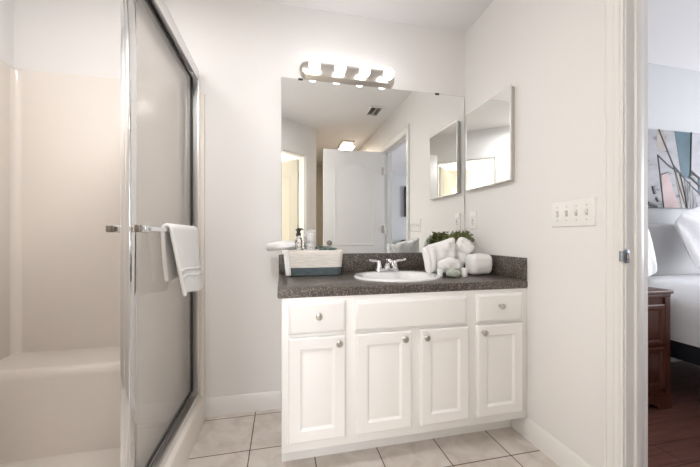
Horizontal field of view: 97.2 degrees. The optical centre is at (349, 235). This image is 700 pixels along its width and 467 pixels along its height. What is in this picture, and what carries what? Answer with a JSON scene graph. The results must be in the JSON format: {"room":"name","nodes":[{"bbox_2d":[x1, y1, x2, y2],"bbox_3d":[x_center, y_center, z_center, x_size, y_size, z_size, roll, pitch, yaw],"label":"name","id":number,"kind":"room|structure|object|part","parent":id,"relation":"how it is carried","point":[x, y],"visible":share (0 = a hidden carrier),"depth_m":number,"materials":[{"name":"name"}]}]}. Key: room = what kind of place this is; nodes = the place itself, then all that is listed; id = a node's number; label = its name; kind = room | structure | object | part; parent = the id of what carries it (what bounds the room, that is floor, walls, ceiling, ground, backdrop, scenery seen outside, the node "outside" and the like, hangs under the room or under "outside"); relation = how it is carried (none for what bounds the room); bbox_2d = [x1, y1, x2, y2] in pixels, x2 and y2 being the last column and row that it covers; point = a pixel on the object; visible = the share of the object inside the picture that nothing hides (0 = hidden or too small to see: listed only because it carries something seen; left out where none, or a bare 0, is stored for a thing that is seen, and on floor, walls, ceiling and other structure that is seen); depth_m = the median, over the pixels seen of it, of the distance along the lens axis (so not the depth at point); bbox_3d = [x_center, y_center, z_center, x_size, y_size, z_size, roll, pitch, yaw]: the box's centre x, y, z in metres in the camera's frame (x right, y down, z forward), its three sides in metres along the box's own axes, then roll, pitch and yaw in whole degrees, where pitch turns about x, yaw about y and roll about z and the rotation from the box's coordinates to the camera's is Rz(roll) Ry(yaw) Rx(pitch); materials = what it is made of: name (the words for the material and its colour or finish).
{"room":"bathroom","nodes":[
{"label":"bathroom","id":0,"kind":"room"},
{"bbox_2d":[0,0,13,67],"bbox_3d":[-1.612,-0.182,0.833,0.110,2.440,1.500,0,0,-12],"label":"wall","id":1,"kind":"structure","parent":0,"point":[6,6],"depth_m":1.54,"materials":[{"name":"white paint"}]},
{"bbox_2d":[14,0,699,406],"bbox_3d":[1.553,-0.182,2.360,6.950,2.440,0.120,0,0,-12],"label":"wall","id":2,"kind":"structure","parent":0,"point":[241,51],"depth_m":1.82,"materials":[{"name":"white paint"}]},
{"bbox_2d":[205,390,280,416],"bbox_3d":[-0.624,0.986,1.812,0.426,0.104,0.012,0,0,-12],"label":"baseboard","id":3,"kind":"structure","parent":2,"relation":"attached to","point":[262,401],"depth_m":1.81,"materials":[{"name":"white wood"}]},
{"bbox_2d":[300,59,393,88],"bbox_3d":[0.001,-1.014,1.901,0.610,0.112,0.108,0,0,-12],"label":"vanity light","id":4,"kind":"object","parent":2,"relation":"attached to","point":[314,70],"visible":1,"depth_m":1.91,"materials":[{"name":"silver metal"}]},
{"bbox_2d":[309,59,320,73],"bbox_3d":[-0.211,-1.016,1.840,0.069,0.069,0.081,0,0,-12],"label":"bulb","id":5,"kind":"object","parent":4,"relation":"attached to","point":[314,64],"depth_m":1.82,"materials":[{"name":"white glass"}]},
{"bbox_2d":[335,62,345,76],"bbox_3d":[-0.060,-1.016,1.873,0.069,0.069,0.081,0,0,-12],"label":"bulb","id":6,"kind":"object","parent":4,"relation":"attached to","point":[340,68],"depth_m":1.85,"materials":[{"name":"white glass"}]},
{"bbox_2d":[359,65,369,78],"bbox_3d":[0.091,-1.016,1.907,0.069,0.069,0.081,0,0,-12],"label":"bulb","id":7,"kind":"object","parent":4,"relation":"attached to","point":[364,71],"depth_m":1.88,"materials":[{"name":"white glass"}]},
{"bbox_2d":[382,68,393,81],"bbox_3d":[0.241,-1.016,1.940,0.069,0.069,0.081,0,0,-12],"label":"bulb","id":8,"kind":"object","parent":4,"relation":"attached to","point":[388,74],"depth_m":1.92,"materials":[{"name":"white glass"}]},
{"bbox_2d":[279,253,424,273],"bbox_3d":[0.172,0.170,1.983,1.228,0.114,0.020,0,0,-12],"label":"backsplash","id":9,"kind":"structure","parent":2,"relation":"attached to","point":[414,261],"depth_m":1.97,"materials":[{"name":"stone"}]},
{"bbox_2d":[281,77,464,253],"bbox_3d":[0.187,-0.425,1.990,1.230,1.072,0.013,0,0,-12],"label":"wall mirror","id":10,"kind":"object","parent":2,"relation":"attached to","point":[365,169],"visible":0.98,"depth_m":1.98,"materials":[{"name":"grey glass"}]},
{"bbox_2d":[648,129,699,208],"bbox_3d":[2.735,-0.546,2.552,1.400,0.638,0.032,0,0,-12],"label":"abstract painting","id":11,"kind":"object","parent":2,"relation":"attached to","point":[673,156],"visible":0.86,"depth_m":2.52,"materials":[{"name":"multicoloured paint"}]},
{"bbox_2d":[670,357,681,361],"bbox_3d":[2.867,0.986,2.592,4.045,0.104,0.012,0,0,-12],"label":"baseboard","id":12,"kind":"structure","parent":2,"relation":"attached to","point":[672,359],"depth_m":2.54,"materials":[{"name":"white"}]},
{"bbox_2d":[185,361,699,466],"bbox_3d":[2.050,1.067,0.109,6.950,0.060,4.730,0,0,-12],"label":"floor","id":13,"kind":"structure","parent":0,"point":[250,439],"depth_m":1.52,"materials":[{"name":"beige tile"}]},
{"bbox_2d":[0,60,205,466],"bbox_3d":[-1.111,0.092,0.943,0.912,1.890,1.498,0,0,-12],"label":"shower stall","id":14,"kind":"object","parent":13,"relation":"on","point":[60,132],"visible":0.74,"depth_m":1.60,"materials":[{"name":"white"}]},
{"bbox_3d":[-1.332,0.802,1.520,0.706,0.410,0.253,0,0,-12],"label":"seat","id":15,"kind":"part","parent":14,"relation":"part of","materials":[{"name":"white plastic"}]},
{"bbox_2d":[106,0,198,466],"bbox_3d":[-0.749,-0.011,1.015,0.144,1.846,1.480,0,0,-12],"label":"shower door","id":16,"kind":"structure","parent":14,"relation":"attached to","point":[155,17],"depth_m":1.25,"materials":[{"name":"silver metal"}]},
{"bbox_3d":[-0.852,-0.010,1.382,0.016,1.795,0.666,0,0,-12],"label":"door panel","id":17,"kind":"part","parent":16,"relation":"part of","materials":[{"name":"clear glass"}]},
{"bbox_3d":[-0.745,-0.901,1.011,0.104,0.067,1.472,0,0,-12],"label":"header rail","id":18,"kind":"part","parent":16,"relation":"part of","materials":[{"name":"silver metal"}]},
{"bbox_2d":[160,223,202,295],"bbox_3d":[-0.755,0.110,1.418,0.090,0.323,0.384,0,0,-12],"label":"bath towel","id":19,"kind":"object","parent":16,"relation":"hanging from","point":[179,246],"visible":1,"depth_m":1.34,"materials":[{"name":"white fabric"}]},
{"bbox_2d":[282,288,526,461],"bbox_3d":[0.254,0.652,1.701,1.232,0.770,0.604,0,0,-12],"label":"vanity cabinet","id":20,"kind":"object","parent":13,"relation":"on","point":[359,372],"visible":0.97,"depth_m":1.42,"materials":[{"name":"white paint"}]},
{"bbox_3d":[-0.142,0.355,1.343,0.249,0.138,0.019,0,0,-12],"label":"drawer","id":21,"kind":"part","parent":20,"relation":"part of","materials":[{"name":"white paint"}]},
{"bbox_3d":[-0.143,0.664,1.343,0.250,0.451,0.019,0,0,-12],"label":"cabinet door","id":22,"kind":"part","parent":20,"relation":"part of","materials":[{"name":"white paint"}]},
{"bbox_3d":[-0.133,0.345,1.321,0.029,0.029,0.028,0,0,-12],"label":"knob","id":23,"kind":"part","parent":20,"relation":"part of","materials":[{"name":"silver metal"}]},
{"bbox_3d":[-0.047,0.469,1.340,0.029,0.029,0.028,0,0,-12],"label":"knob","id":24,"kind":"part","parent":20,"relation":"part of","materials":[{"name":"silver metal"}]},
{"bbox_3d":[0.156,0.664,1.409,0.264,0.451,0.019,0,0,-12],"label":"cabinet door","id":25,"kind":"part","parent":20,"relation":"part of","materials":[{"name":"white paint"}]},
{"bbox_2d":[277,253,527,298],"bbox_3d":[0.241,0.190,1.720,1.249,0.155,0.562,0,0,-12],"label":"countertop","id":26,"kind":"structure","parent":20,"relation":"on","point":[508,272],"depth_m":1.56,"materials":[{"name":"stone"}]},
{"bbox_2d":[288,249,342,275],"bbox_3d":[-0.213,0.153,1.799,0.338,0.146,0.142,0,0,-12],"label":"storage basket","id":27,"kind":"object","parent":26,"relation":"on","point":[304,262],"visible":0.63,"depth_m":1.74,"materials":[{"name":"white wicker"}]},
{"bbox_2d":[266,241,295,250],"bbox_3d":[-0.394,0.056,1.756,0.163,0.057,0.106,0,0,-12],"label":"cloth","id":28,"kind":"object","parent":27,"relation":"in","point":[278,245],"visible":1,"depth_m":1.72,"materials":[{"name":"white fabric"}]},
{"bbox_2d":[283,250,290,275],"bbox_3d":[-0.345,0.148,1.698,0.044,0.145,0.016,0,0,-12],"label":"hanging cloth","id":29,"kind":"object","parent":27,"relation":"hanging from","point":[285,252],"visible":1,"depth_m":1.69,"materials":[{"name":"white fabric"}]},
{"bbox_2d":[296,228,303,249],"bbox_3d":[-0.290,0.087,1.778,0.043,0.262,0.040,0,0,-12],"label":"soap bottle","id":30,"kind":"object","parent":27,"relation":"in","point":[299,242],"visible":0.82,"depth_m":1.77,"materials":[{"name":"white plastic"}]},
{"bbox_2d":[306,233,314,249],"bbox_3d":[-0.228,0.091,1.793,0.060,0.254,0.060,0,0,-12],"label":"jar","id":31,"kind":"object","parent":27,"relation":"in","point":[310,237],"visible":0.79,"depth_m":1.77,"materials":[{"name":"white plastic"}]},
{"bbox_3d":[-0.135,0.144,1.813,0.127,0.121,0.085,0,0,-12],"label":"folded cloth","id":32,"kind":"object","parent":27,"relation":"in","visible":0},
{"bbox_2d":[318,247,336,249],"bbox_3d":[-0.132,0.076,1.814,0.114,0.019,0.078,0,0,-12],"label":"packet","id":33,"kind":"object","parent":32,"relation":"on","point":[322,248],"visible":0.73,"depth_m":1.79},
{"bbox_2d":[368,258,405,271],"bbox_3d":[0.228,0.175,1.881,0.181,0.080,0.174,0,0,31],"label":"faucet","id":34,"kind":"object","parent":26,"relation":"on","point":[394,264],"visible":0.99,"depth_m":1.86,"materials":[{"name":"silver metal"}]},
{"bbox_3d":[0.152,0.169,1.874,0.090,0.065,0.042,0,0,-12],"label":"handle","id":35,"kind":"part","parent":34,"relation":"part of","materials":[{"name":"silver metal"}]},
{"bbox_3d":[0.226,0.206,1.890,0.158,0.018,0.054,0,0,-12],"label":"plate","id":36,"kind":"part","parent":34,"relation":"part of","materials":[{"name":"silver metal"}]},
{"bbox_3d":[0.238,0.169,1.839,0.042,0.068,0.146,0,0,-12],"label":"spout","id":37,"kind":"part","parent":34,"relation":"part of","materials":[{"name":"silver metal"}]},
{"bbox_3d":[0.300,0.169,1.906,0.089,0.065,0.042,0,0,-12],"label":"handle","id":38,"kind":"part","parent":34,"relation":"part of","materials":[{"name":"silver metal"}]},
{"bbox_2d":[354,271,440,281],"bbox_3d":[0.261,0.296,1.718,0.486,0.164,0.416,0,0,-12],"label":"sink","id":39,"kind":"object","parent":26,"relation":"in","point":[394,276],"visible":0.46,"depth_m":1.80,"materials":[{"name":"white ceramic"}]},
{"bbox_2d":[422,247,436,272],"bbox_3d":[0.449,0.134,1.737,0.089,0.148,0.057,0,0,-12],"label":"cloth","id":40,"kind":"object","parent":26,"relation":"on","point":[429,254],"visible":1,"depth_m":1.72,"materials":[{"name":"white fabric"}]},
{"bbox_2d":[437,268,442,276],"bbox_3d":[0.496,0.203,1.699,0.033,0.046,0.033,0,0,-12],"label":"jar","id":41,"kind":"object","parent":26,"relation":"on","point":[439,270],"visible":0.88,"depth_m":1.69,"materials":[{"name":"white ceramic"}]},
{"bbox_2d":[426,238,454,272],"bbox_3d":[0.532,0.113,1.812,0.182,0.206,0.081,0,0,-12],"label":"cloth","id":42,"kind":"object","parent":26,"relation":"on","point":[445,248],"visible":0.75,"depth_m":1.79,"materials":[{"name":"white fabric"}]},
{"bbox_2d":[437,257,459,271],"bbox_3d":[0.559,0.164,1.749,0.143,0.084,0.063,0,0,-12],"label":"cloth","id":43,"kind":"object","parent":26,"relation":"on","point":[446,264],"visible":0.84,"depth_m":1.73,"materials":[{"name":"white fabric"}]},
{"bbox_2d":[446,270,460,276],"bbox_3d":[0.569,0.205,1.694,0.088,0.040,0.058,0,0,-12],"label":"soap bar","id":44,"kind":"object","parent":26,"relation":"on","point":[450,273],"visible":1,"depth_m":1.67,"materials":[{"name":"wax"}]},
{"bbox_2d":[446,230,474,243],"bbox_3d":[0.696,0.092,1.974,0.209,0.267,0.119,0,0,-12],"label":"potted plant","id":45,"kind":"object","parent":26,"relation":"on","point":[458,234],"visible":0.34,"depth_m":1.96,"materials":[{"name":"green plant"}]},
{"bbox_2d":[461,268,467,276],"bbox_3d":[0.637,0.202,1.718,0.037,0.048,0.037,0,0,-12],"label":"jar","id":46,"kind":"object","parent":26,"relation":"on","point":[464,271],"visible":1,"depth_m":1.70,"materials":[{"name":"white ceramic"}]},
{"bbox_2d":[455,237,474,270],"bbox_3d":[0.700,0.111,1.877,0.128,0.209,0.068,0,0,-12],"label":"cloth","id":47,"kind":"object","parent":26,"relation":"on","point":[463,246],"visible":0.88,"depth_m":1.85,"materials":[{"name":"white fabric"}]},
{"bbox_2d":[465,253,491,274],"bbox_3d":[0.747,0.162,1.791,0.137,0.120,0.107,0,0,-12],"label":"rolled towel","id":48,"kind":"object","parent":26,"relation":"on","point":[477,263],"visible":0.99,"depth_m":1.75,"materials":[{"name":"white fabric"}]},
{"bbox_3d":[0.252,0.470,1.406,0.029,0.029,0.028,0,0,-12],"label":"knob","id":49,"kind":"part","parent":20,"relation":"part of","materials":[{"name":"silver metal"}]},
{"bbox_3d":[0.357,0.472,1.429,0.029,0.029,0.028,0,0,-12],"label":"knob","id":50,"kind":"part","parent":20,"relation":"part of","materials":[{"name":"silver metal"}]},
{"bbox_3d":[0.453,0.664,1.475,0.252,0.451,0.019,0,0,-12],"label":"cabinet door","id":51,"kind":"part","parent":20,"relation":"part of","materials":[{"name":"white paint"}]},
{"bbox_3d":[0.654,0.470,1.494,0.029,0.029,0.028,0,0,-12],"label":"knob","id":52,"kind":"part","parent":20,"relation":"part of","materials":[{"name":"silver metal"}]},
{"bbox_3d":[0.749,0.355,1.540,0.259,0.138,0.019,0,0,-12],"label":"drawer","id":53,"kind":"part","parent":20,"relation":"part of","materials":[{"name":"white paint"}]},
{"bbox_3d":[0.749,0.664,1.540,0.259,0.451,0.019,0,0,-12],"label":"cabinet door","id":54,"kind":"part","parent":20,"relation":"part of","materials":[{"name":"white paint"}]},
{"bbox_3d":[0.747,0.345,1.515,0.029,0.029,0.028,0,0,-12],"label":"knob","id":55,"kind":"part","parent":20,"relation":"part of","materials":[{"name":"silver metal"}]},
{"bbox_2d":[648,287,673,409],"bbox_3d":[1.613,0.681,2.031,0.573,0.712,0.526,0,0,-12],"label":"nightstand","id":56,"kind":"object","parent":13,"relation":"on","point":[659,394],"visible":0.27,"depth_m":1.84,"materials":[{"name":"brown wood"}]},
{"bbox_3d":[1.663,0.789,1.803,0.455,0.247,0.013,0,0,-12],"label":"drawer","id":57,"kind":"part","parent":56,"relation":"part of","materials":[{"name":"brown wood"}]},
{"bbox_3d":[1.663,0.531,1.803,0.455,0.243,0.013,0,0,-12],"label":"drawer","id":58,"kind":"part","parent":56,"relation":"part of","materials":[{"name":"brown wood"}]},
{"bbox_2d":[648,224,699,365],"bbox_3d":[2.935,0.472,1.550,1.640,1.130,2.063,0,0,-12],"label":"bed","id":59,"kind":"object","parent":13,"relation":"on","point":[676,271],"visible":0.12,"depth_m":2.00,"materials":[{"name":"white fabric"}]},
{"bbox_2d":[648,229,656,276],"bbox_3d":[1.939,0.086,2.168,0.506,0.399,0.155,0,0,-12],"label":"pillow","id":60,"kind":"object","parent":59,"relation":"on","point":[652,264],"visible":0.19,"depth_m":2.15,"materials":[{"name":"white fabric"}]},
{"bbox_3d":[2.721,0.412,2.519,1.640,1.010,0.078,0,0,-12],"label":"headboard","id":61,"kind":"part","parent":59,"relation":"part of","materials":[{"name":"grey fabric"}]},
{"bbox_2d":[648,274,699,343],"bbox_3d":[2.945,0.460,1.507,1.600,0.355,1.975,0,0,-12],"label":"duvet","id":62,"kind":"object","parent":59,"relation":"on","point":[685,299],"depth_m":1.92,"materials":[{"name":"white fabric"}]},
{"bbox_3d":[2.943,0.540,1.514,1.580,0.245,1.970,0,0,-12],"label":"mattress","id":63,"kind":"part","parent":59,"relation":"part of","materials":[{"name":"white fabric"}]},
{"bbox_2d":[675,206,699,270],"bbox_3d":[2.691,-0.004,2.288,0.654,0.530,0.193,0,0,-20],"label":"pillow","id":64,"kind":"object","parent":59,"relation":"on","point":[687,225],"visible":1,"depth_m":2.21,"materials":[{"name":"white fabric"}]},
{"bbox_2d":[259,0,699,70],"bbox_3d":[2.050,-1.433,0.109,6.950,0.060,4.730,0,0,-12],"label":"ceiling","id":65,"kind":"structure","parent":0,"point":[451,15],"depth_m":1.96,"materials":[{"name":"white paint"}]},
{"bbox_2d":[464,0,601,466],"bbox_3d":[1.275,-0.182,0.163,0.100,2.440,4.270,0,0,-12],"label":"wall","id":66,"kind":"structure","parent":0,"point":[550,51],"depth_m":1.44,"materials":[{"name":"white paint"}]},
{"bbox_2d":[470,211,476,228],"bbox_3d":[0.808,-0.102,2.026,0.010,0.116,0.074,0,0,-12],"label":"outlet plate","id":67,"kind":"object","parent":66,"relation":"attached to","point":[473,215],"visible":1,"depth_m":2.01,"materials":[{"name":"white plastic"}]},
{"bbox_2d":[466,84,514,190],"bbox_3d":[0.830,-0.557,1.862,0.038,0.518,0.416,0,0,-12],"label":"medicine cabinet","id":68,"kind":"object","parent":66,"relation":"attached to","point":[490,126],"visible":1,"depth_m":1.80,"materials":[{"name":"silver metal"}]},
{"bbox_2d":[511,417,592,466],"bbox_3d":[0.935,0.986,1.446,0.012,0.104,0.477,0,0,-12],"label":"baseboard","id":69,"kind":"structure","parent":66,"relation":"attached to","point":[547,444],"depth_m":1.45,"materials":[{"name":"white wood"}]},
{"bbox_2d":[552,197,595,226],"bbox_3d":[0.960,-0.097,1.320,0.018,0.114,0.199,0,0,-12],"label":"light switch","id":70,"kind":"object","parent":66,"relation":"attached to","point":[577,212],"visible":1,"depth_m":1.31,"materials":[{"name":"white plastic"}]},
{"bbox_2d":[602,0,647,466],"bbox_3d":[1.135,-0.035,0.790,0.137,2.144,0.862,0,0,-12],"label":"trim","id":71,"kind":"structure","parent":66,"relation":"attached to","point":[624,22],"depth_m":1.14,"materials":[{"name":"white wood"}]},
{"bbox_3d":[1.080,-0.035,0.778,0.018,2.144,0.862,0,0,-12],"label":"casing","id":72,"kind":"part","parent":71,"relation":"part of","materials":[{"name":"white wood"}]},
{"bbox_3d":[1.013,0.074,1.127,0.022,0.050,0.002,0,0,-12],"label":"strike plate","id":73,"kind":"part","parent":71,"relation":"part of","materials":[{"name":"silver metal"}]},
{"bbox_3d":[1.194,-0.035,0.803,0.018,2.144,0.862,0,0,-12],"label":"casing","id":74,"kind":"part","parent":71,"relation":"part of","materials":[{"name":"white wood"}]}
]}

